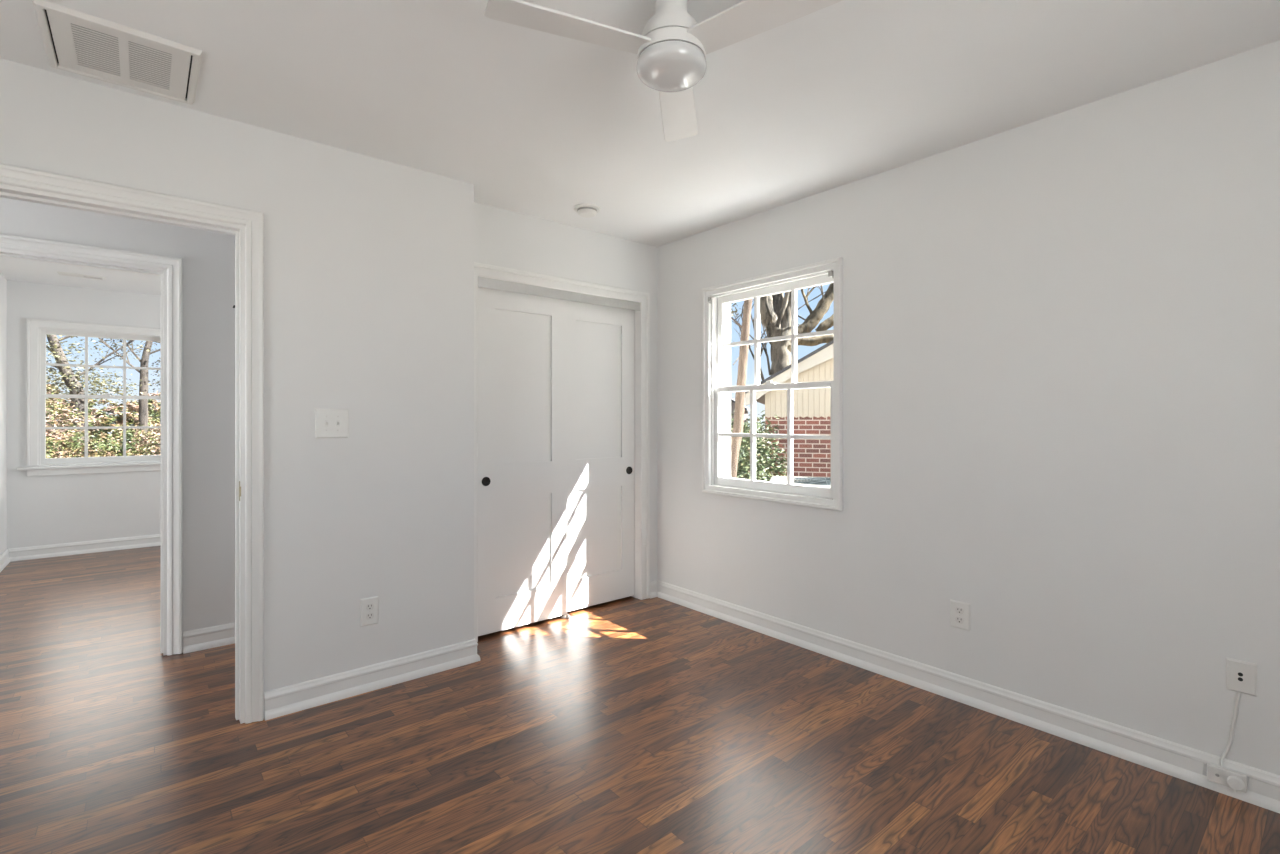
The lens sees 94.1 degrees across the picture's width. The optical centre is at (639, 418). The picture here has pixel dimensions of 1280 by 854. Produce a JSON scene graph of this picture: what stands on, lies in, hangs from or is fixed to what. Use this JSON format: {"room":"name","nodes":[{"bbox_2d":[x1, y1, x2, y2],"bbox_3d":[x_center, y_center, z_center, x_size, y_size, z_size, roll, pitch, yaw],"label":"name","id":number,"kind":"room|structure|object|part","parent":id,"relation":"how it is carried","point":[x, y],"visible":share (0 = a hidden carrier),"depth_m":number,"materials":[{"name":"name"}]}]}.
{"room":"empty bedroom","nodes":[
{"label":"empty bedroom","id":0,"kind":"room"},
{"bbox_2d":[0,273,6,554],"bbox_3d":[-4.445,0.022,3.818,0.120,2.440,3.381,0,0,-40],"label":"wall","id":1,"kind":"structure","parent":0,"point":[3,281],"depth_m":5.03,"materials":[{"name":"paint"}]},
{"bbox_2d":[7,280,160,548],"bbox_3d":[-4.148,0.022,6.372,4.000,2.440,0.160,0,0,-40],"label":"wall","id":2,"kind":"structure","parent":0,"point":[51,509],"depth_m":5.38,"materials":[{"name":"paint"}]},
{"bbox_2d":[0,534,160,571],"bbox_3d":[-3.055,1.188,4.981,3.505,0.109,3.376,0,0,-40],"label":"baseboard","id":3,"kind":"structure","parent":2,"relation":"attached to","point":[65,549],"depth_m":5.43,"materials":[{"name":"paint"}]},
{"bbox_2d":[16,319,160,475],"bbox_3d":[-5.057,-0.180,5.636,1.146,1.385,0.285,0,0,-40],"label":"window","id":4,"kind":"structure","parent":2,"relation":"in","point":[36,329],"depth_m":5.41,"materials":[{"name":"paint"}]},
{"bbox_3d":[-5.049,-0.492,5.627,0.884,0.618,0.034,0,0,-40],"label":"sash frame","id":5,"kind":"part","parent":4,"relation":"part of","materials":[{"name":"paint"}]},
{"bbox_3d":[-5.024,0.100,5.598,0.884,0.630,0.034,0,0,-40],"label":"sash frame","id":6,"kind":"part","parent":4,"relation":"part of","materials":[{"name":"paint"}]},
{"bbox_2d":[0,197,234,655],"bbox_3d":[-2.613,0.022,3.071,5.925,2.440,0.115,0,0,-40],"label":"wall","id":7,"kind":"structure","parent":0,"point":[208,258],"depth_m":3.21,"materials":[{"name":"paint"}]},
{"bbox_2d":[0,234,181,655],"bbox_3d":[-2.820,0.199,2.897,0.936,2.081,0.163,0,0,-40],"label":"trim","id":8,"kind":"structure","parent":7,"relation":"attached to","point":[169,269],"depth_m":3.11,"materials":[{"name":"paint"}]},
{"bbox_2d":[183,622,234,653],"bbox_3d":[-2.055,1.188,3.446,0.937,0.109,0.024,0,0,-40],"label":"baseboard","id":9,"kind":"structure","parent":7,"relation":"attached to","point":[220,635],"depth_m":3.21,"materials":[{"name":"paint"}]},
{"bbox_2d":[0,58,473,723],"bbox_3d":[-1.794,0.022,2.337,2.362,2.440,0.115,0,0,-40],"label":"wall","id":10,"kind":"structure","parent":0,"point":[369,261],"depth_m":2.64,"materials":[{"name":"paint"}]},
{"bbox_2d":[0,163,263,723],"bbox_3d":[-1.950,0.198,2.207,0.927,2.083,0.163,0,0,-40],"label":"trim","id":11,"kind":"structure","parent":10,"relation":"attached to","point":[17,183],"depth_m":2.42,"materials":[{"name":"paint"}]},
{"bbox_2d":[315,408,348,437],"bbox_3d":[-1.353,0.023,2.619,0.134,0.130,0.019,0,0,-40],"label":"light switch","id":12,"kind":"object","parent":10,"relation":"attached to","point":[329,423],"visible":1,"depth_m":2.62,"materials":[{"name":"white plastic"}]},
{"bbox_2d":[360,596,378,626],"bbox_3d":[-1.236,0.884,2.722,0.078,0.126,0.009,0,0,-40],"label":"wall outlet","id":13,"kind":"object","parent":10,"relation":"attached to","point":[369,607],"visible":1,"depth_m":2.72,"materials":[{"name":"white plastic"}]},
{"bbox_2d":[366,604,373,609],"bbox_3d":[-1.234,0.863,2.720,0.034,0.027,0.003,0,0,-40],"label":"receptacle","id":14,"kind":"object","parent":13,"relation":"attached to","point":[368,606],"depth_m":2.72,"materials":[{"name":"white plastic"}]},
{"bbox_2d":[366,613,373,619],"bbox_3d":[-1.234,0.905,2.720,0.034,0.027,0.003,0,0,-40],"label":"receptacle","id":15,"kind":"object","parent":13,"relation":"attached to","point":[369,616],"depth_m":2.72,"materials":[{"name":"white plastic"}]},
{"bbox_2d":[264,639,479,720],"bbox_3d":[-1.261,1.188,2.845,0.942,0.109,0.259,0,0,-40],"label":"baseboard","id":16,"kind":"structure","parent":10,"relation":"attached to","point":[290,699],"depth_m":2.70,"materials":[{"name":"paint"}]},
{"bbox_2d":[474,202,656,581],"bbox_3d":[-0.472,0.022,3.738,1.463,2.440,0.100,0,0,-40],"label":"wall","id":17,"kind":"structure","parent":0,"point":[502,237],"depth_m":3.76,"materials":[{"name":"paint"}]},
{"bbox_2d":[478,276,639,310],"bbox_3d":[-0.483,-0.759,3.724,1.182,0.058,0.102,0,0,-40],"label":"door track","id":18,"kind":"object","parent":17,"relation":"attached to","point":[483,282],"visible":0.89,"depth_m":3.63,"materials":[{"name":"wood"}]},
{"bbox_2d":[478,287,566,635],"bbox_3d":[-0.693,0.233,3.531,0.598,1.978,0.038,0,0,-40],"label":"door","id":19,"kind":"structure","parent":18,"relation":"hanging from","point":[522,338],"depth_m":3.52,"materials":[{"name":"paint"}]},
{"bbox_3d":[-0.870,0.358,3.363,0.053,0.053,0.006,0,0,-40],"label":"finger pull","id":20,"kind":"part","parent":19,"relation":"part of","materials":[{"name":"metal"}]},
{"bbox_3d":[-0.695,-0.181,3.533,0.376,0.890,0.012,0,0,-40],"label":"panel","id":21,"kind":"part","parent":19,"relation":"part of","materials":[{"name":"paint"}]},
{"bbox_3d":[-0.695,0.745,3.533,0.376,0.571,0.012,0,0,-40],"label":"panel","id":22,"kind":"part","parent":19,"relation":"part of","materials":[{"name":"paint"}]},
{"bbox_2d":[567,300,634,611],"bbox_3d":[-0.275,0.233,3.930,0.595,1.978,0.038,0,0,-40],"label":"door","id":23,"kind":"structure","parent":18,"relation":"hanging from","point":[600,339],"depth_m":3.92,"materials":[{"name":"paint"}]},
{"bbox_3d":[-0.277,-0.181,3.932,0.373,0.890,0.012,0,0,-40],"label":"panel","id":24,"kind":"part","parent":23,"relation":"part of","materials":[{"name":"paint"}]},
{"bbox_3d":[-0.277,0.745,3.932,0.373,0.571,0.012,0,0,-40],"label":"panel","id":25,"kind":"part","parent":23,"relation":"part of","materials":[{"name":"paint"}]},
{"bbox_3d":[-0.073,0.358,4.077,0.053,0.053,0.006,0,0,-40],"label":"finger pull","id":26,"kind":"part","parent":23,"relation":"part of","materials":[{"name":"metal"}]},
{"bbox_2d":[474,262,649,641],"bbox_3d":[-0.478,0.190,3.718,1.326,2.099,0.122,0,0,-40],"label":"trim","id":27,"kind":"structure","parent":17,"relation":"attached to","point":[642,317],"depth_m":4.06,"materials":[{"name":"paint"}]},
{"bbox_2d":[0,546,1279,853],"bbox_3d":[-1.974,1.342,2.520,6.200,0.200,9.000,0,0,-40],"label":"floor","id":28,"kind":"structure","parent":0,"point":[627,725],"depth_m":2.20,"materials":[{"name":"brown wood"}]},
{"bbox_2d":[0,0,1279,295],"bbox_3d":[-2.051,-1.323,2.456,6.400,0.250,9.200,0,0,-40],"label":"ceiling","id":29,"kind":"structure","parent":0,"point":[542,125],"depth_m":2.14,"materials":[{"name":"paint"}]},
{"bbox_2d":[57,271,106,279],"bbox_3d":[-4.690,-1.194,5.008,0.298,0.008,0.138,0,0,-40],"label":"ceiling vent","id":30,"kind":"object","parent":29,"relation":"in","point":[59,273],"visible":1,"depth_m":4.99,"materials":[{"name":"white plastic"}]},
{"bbox_2d":[32,0,202,104],"bbox_3d":[-1.712,-1.190,1.976,0.395,0.016,0.417,0,0,-40],"label":"ceiling vent","id":31,"kind":"object","parent":29,"relation":"in","point":[74,41],"visible":1,"depth_m":1.94,"materials":[{"name":"white plastic"}]},
{"bbox_2d":[574,203,599,217],"bbox_3d":[-0.302,-1.177,3.396,0.152,0.042,0.152,0,0,-40],"label":"smoke detector","id":32,"kind":"object","parent":29,"relation":"attached to","point":[587,210],"visible":1,"depth_m":3.35,"materials":[{"name":"white plastic"}]},
{"bbox_3d":[-0.302,-1.192,3.396,0.152,0.012,0.152,0,0,-40],"label":"plate","id":33,"kind":"part","parent":32,"relation":"part of","materials":[{"name":"white plastic"}]},
{"bbox_2d":[484,0,842,141],"bbox_3d":[0.089,-1.063,1.564,0.888,0.270,0.872,0,0,-40],"label":"ceiling fan","id":34,"kind":"object","parent":29,"relation":"hanging from","point":[671,48],"visible":1,"depth_m":1.55,"materials":[{"name":"metal"}]},
{"bbox_3d":[-0.175,-1.004,1.529,0.428,0.027,0.119,0,0,-23],"label":"blade","id":35,"kind":"part","parent":34,"relation":"part of","materials":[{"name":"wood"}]},
{"bbox_3d":[0.086,-0.954,1.639,0.193,0.052,0.193,0,0,-40],"label":"globe","id":36,"kind":"part","parent":34,"relation":"part of"},
{"bbox_3d":[0.122,-1.004,1.921,0.119,0.027,0.428,0,0,7],"label":"blade","id":37,"kind":"part","parent":34,"relation":"part of","materials":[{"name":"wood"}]},
{"bbox_3d":[0.313,-1.004,1.468,0.428,0.027,0.119,0,0,37],"label":"blade","id":38,"kind":"part","parent":34,"relation":"part of","materials":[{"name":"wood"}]},
{"bbox_2d":[657,40,1279,775],"bbox_3d":[1.261,0.022,2.929,0.160,2.440,5.320,0,0,-40],"label":"wall","id":39,"kind":"structure","parent":0,"point":[1061,331],"depth_m":2.35,"materials":[{"name":"paint"}]},
{"bbox_2d":[702,257,842,510],"bbox_3d":[0.810,-0.175,3.510,0.266,1.345,1.030,0,0,-40],"label":"window","id":40,"kind":"structure","parent":39,"relation":"in","point":[717,388],"depth_m":3.55,"materials":[{"name":"paint"}]},
{"bbox_3d":[0.764,0.114,3.472,0.034,0.622,0.884,0,0,-40],"label":"sash frame","id":41,"kind":"part","parent":40,"relation":"part of","materials":[{"name":"paint"}]},
{"bbox_3d":[0.793,-0.471,3.496,0.034,0.610,0.884,0,0,-40],"label":"sash frame","id":42,"kind":"part","parent":40,"relation":"part of","materials":[{"name":"paint"}]},
{"bbox_2d":[827,270,833,277],"bbox_3d":[0.999,-0.747,3.109,0.032,0.039,0.028,0,0,-40],"label":"bracket","id":43,"kind":"object","parent":40,"relation":"attached to","point":[830,273],"visible":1,"depth_m":3.10,"materials":[{"name":"grey metal"}]},
{"bbox_2d":[950,599,969,630],"bbox_3d":[1.408,0.868,2.620,0.009,0.118,0.084,0,0,-40],"label":"wall outlet","id":44,"kind":"object","parent":39,"relation":"attached to","point":[959,611],"visible":1,"depth_m":2.62,"materials":[{"name":"white plastic"}]},
{"bbox_2d":[955,607,963,613],"bbox_3d":[1.406,0.847,2.619,0.003,0.027,0.034,0,0,-40],"label":"receptacle","id":45,"kind":"object","parent":44,"relation":"attached to","point":[958,610],"depth_m":2.62,"materials":[{"name":"white plastic"}]},
{"bbox_2d":[955,617,963,623],"bbox_3d":[1.406,0.889,2.619,0.003,0.027,0.034,0,0,-40],"label":"receptacle","id":46,"kind":"object","parent":44,"relation":"attached to","point":[958,620],"depth_m":2.62,"materials":[{"name":"white plastic"}]},
{"bbox_2d":[650,580,1279,812],"bbox_3d":[1.429,1.188,2.536,0.085,0.109,4.182,0,0,-40],"label":"baseboard","id":47,"kind":"structure","parent":39,"relation":"attached to","point":[1170,758],"depth_m":2.46,"materials":[{"name":"paint"}]},
{"bbox_2d":[1207,692,1246,792],"bbox_3d":[1.933,1.057,1.960,0.046,0.315,0.094,0,0,-40],"label":"jack","id":48,"kind":"object","parent":39,"relation":"attached to","point":[1237,781],"visible":1,"depth_m":1.96,"materials":[{"name":"white plastic"}]},
{"bbox_3d":[1.947,1.027,1.966,0.051,0.255,0.016,0,0,30],"label":"cord","id":49,"kind":"part","parent":48,"relation":"part of","materials":[{"name":"white plastic"}]},
{"bbox_2d":[1226,658,1256,696],"bbox_3d":[1.969,0.848,1.949,0.008,0.104,0.072,0,0,-40],"label":"phone jack plate","id":50,"kind":"object","parent":39,"relation":"attached to","point":[1241,676],"visible":1,"depth_m":1.95,"materials":[{"name":"white plastic"}]},
{"bbox_3d":[1.967,0.848,1.947,0.001,0.060,0.036,0,0,-40],"label":"panel","id":51,"kind":"part","parent":50,"relation":"part of","materials":[{"name":"white plastic"}]},
{"label":"outside","id":52,"kind":"structure","parent":0,"visible":0},
{"bbox_3d":[0.000,1.717,0.000,120.000,0.349,120.000,0,0,-40],"label":"ground","id":53,"kind":"structure","parent":52,"visible":0},
{"bbox_2d":[46,393,77,457],"bbox_3d":[-7.581,0.731,7.379,0.948,2.235,1.004,0,0,1],"label":"shrub","id":54,"kind":"object","parent":53,"relation":"on","point":[52,443],"visible":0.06,"depth_m":7.51,"materials":[{"name":"green plant"}]},
{"bbox_2d":[46,387,98,457],"bbox_3d":[-8.199,0.706,8.393,0.993,2.286,0.933,0,0,-29],"label":"shrub","id":55,"kind":"object","parent":53,"relation":"on","point":[69,417],"visible":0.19,"depth_m":8.35,"materials":[{"name":"green plant"}]},
{"bbox_2d":[46,384,109,456],"bbox_3d":[-17.004,0.439,17.063,2.776,2.819,2.964,0,0,-40],"label":"shrub","id":56,"kind":"object","parent":53,"relation":"on","point":[62,402],"visible":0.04,"depth_m":16.90,"materials":[{"name":"green plant"}]},
{"bbox_2d":[62,435,129,457],"bbox_3d":[-7.133,1.001,7.732,0.929,1.694,0.853,0,0,10],"label":"shrub","id":57,"kind":"object","parent":53,"relation":"on","point":[91,453],"visible":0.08,"depth_m":7.70,"materials":[{"name":"green plant"}]},
{"bbox_2d":[46,334,157,449],"bbox_3d":[-9.001,-0.658,9.712,3.578,3.685,2.138,0,0,-40],"label":"tree","id":58,"kind":"object","parent":53,"relation":"on","point":[71,380],"visible":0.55,"depth_m":9.40,"materials":[{"name":"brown plant"}]},
{"bbox_2d":[59,399,160,457],"bbox_3d":[-14.011,0.603,15.864,2.437,2.499,2.610,0,0,-15],"label":"shrub","id":59,"kind":"object","parent":53,"relation":"on","point":[101,419],"visible":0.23,"depth_m":15.60,"materials":[{"name":"green plant"}]},
{"bbox_2d":[89,338,159,443],"bbox_3d":[-9.278,-0.910,12.214,4.006,4.377,2.535,0,0,-40],"label":"tree","id":60,"kind":"object","parent":53,"relation":"on","point":[143,403],"visible":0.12,"depth_m":11.86,"materials":[{"name":"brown plant"}]},
{"bbox_2d":[96,423,160,455],"bbox_3d":[-7.748,0.959,8.956,0.963,1.778,0.936,0,0,-40],"label":"shrub","id":61,"kind":"object","parent":53,"relation":"on","point":[129,433],"visible":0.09,"depth_m":8.86,"materials":[{"name":"green plant"}]},
{"bbox_2d":[126,422,160,455],"bbox_3d":[-6.625,0.951,8.284,0.986,1.793,0.961,0,0,-40],"label":"shrub","id":62,"kind":"object","parent":53,"relation":"on","point":[148,449],"visible":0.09,"depth_m":8.11,"materials":[{"name":"green plant"}]},
{"bbox_2d":[131,391,160,448],"bbox_3d":[-14.834,0.426,19.153,2.809,2.854,2.805,0,0,18],"label":"shrub","id":63,"kind":"object","parent":53,"relation":"on","point":[156,410],"visible":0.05,"depth_m":18.34,"materials":[{"name":"green plant"}]},
{"bbox_2d":[731,398,749,478],"bbox_3d":[2.348,0.622,15.579,1.000,2.340,1.360,0,0,15],"label":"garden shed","id":64,"kind":"object","parent":53,"relation":"on","point":[747,409],"visible":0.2,"depth_m":14.97,"materials":[{"name":"white"}]},
{"bbox_2d":[731,299,751,477],"bbox_3d":[1.387,-1.183,6.935,2.809,6.136,2.754,0,0,-40],"label":"slim tree","id":65,"kind":"object","parent":53,"relation":"on","point":[739,412],"visible":0.08,"depth_m":6.56,"materials":[{"name":"beige plant"}]},
{"bbox_2d":[731,411,773,480],"bbox_3d":[1.294,0.877,7.678,1.012,1.944,1.113,0,0,-40],"label":"leafy shrub","id":66,"kind":"object","parent":53,"relation":"on","point":[743,461],"visible":0.11,"depth_m":7.59,"materials":[{"name":"green plant"}]},
{"bbox_2d":[738,410,793,480],"bbox_3d":[1.691,0.868,8.748,1.084,1.961,1.031,0,0,-40],"label":"leafy shrub","id":67,"kind":"object","parent":53,"relation":"on","point":[769,453],"visible":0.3,"depth_m":8.59,"materials":[{"name":"green plant"}]},
{"bbox_2d":[731,283,833,380],"bbox_3d":[4.920,-4.935,20.428,8.226,13.598,5.793,0,0,-36],"label":"oak tree","id":68,"kind":"object","parent":53,"relation":"on","point":[775,310],"visible":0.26,"depth_m":19.33,"materials":[{"name":"brown plant"}]},
{"bbox_2d":[745,340,833,476],"bbox_3d":[6.137,-0.305,12.243,7.320,4.394,7.560,0,0,15],"label":"neighbor house","id":69,"kind":"structure","parent":53,"relation":"on","point":[812,406],"depth_m":9.50,"materials":[{"name":"red brick"}]},
{"bbox_2d":[769,476,830,487],"bbox_3d":[1.859,1.208,5.950,1.240,1.168,1.100,0,0,15],"label":"air conditioner","id":70,"kind":"object","parent":53,"relation":"on","point":[810,481],"visible":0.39,"depth_m":5.97,"materials":[{"name":"metal"}]},
{"bbox_2d":[793,477,830,484],"bbox_3d":[1.859,0.630,5.950,0.720,0.012,0.720,0,0,15],"label":"fan grille","id":71,"kind":"object","parent":70,"relation":"attached to","point":[796,480],"depth_m":5.96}
]}

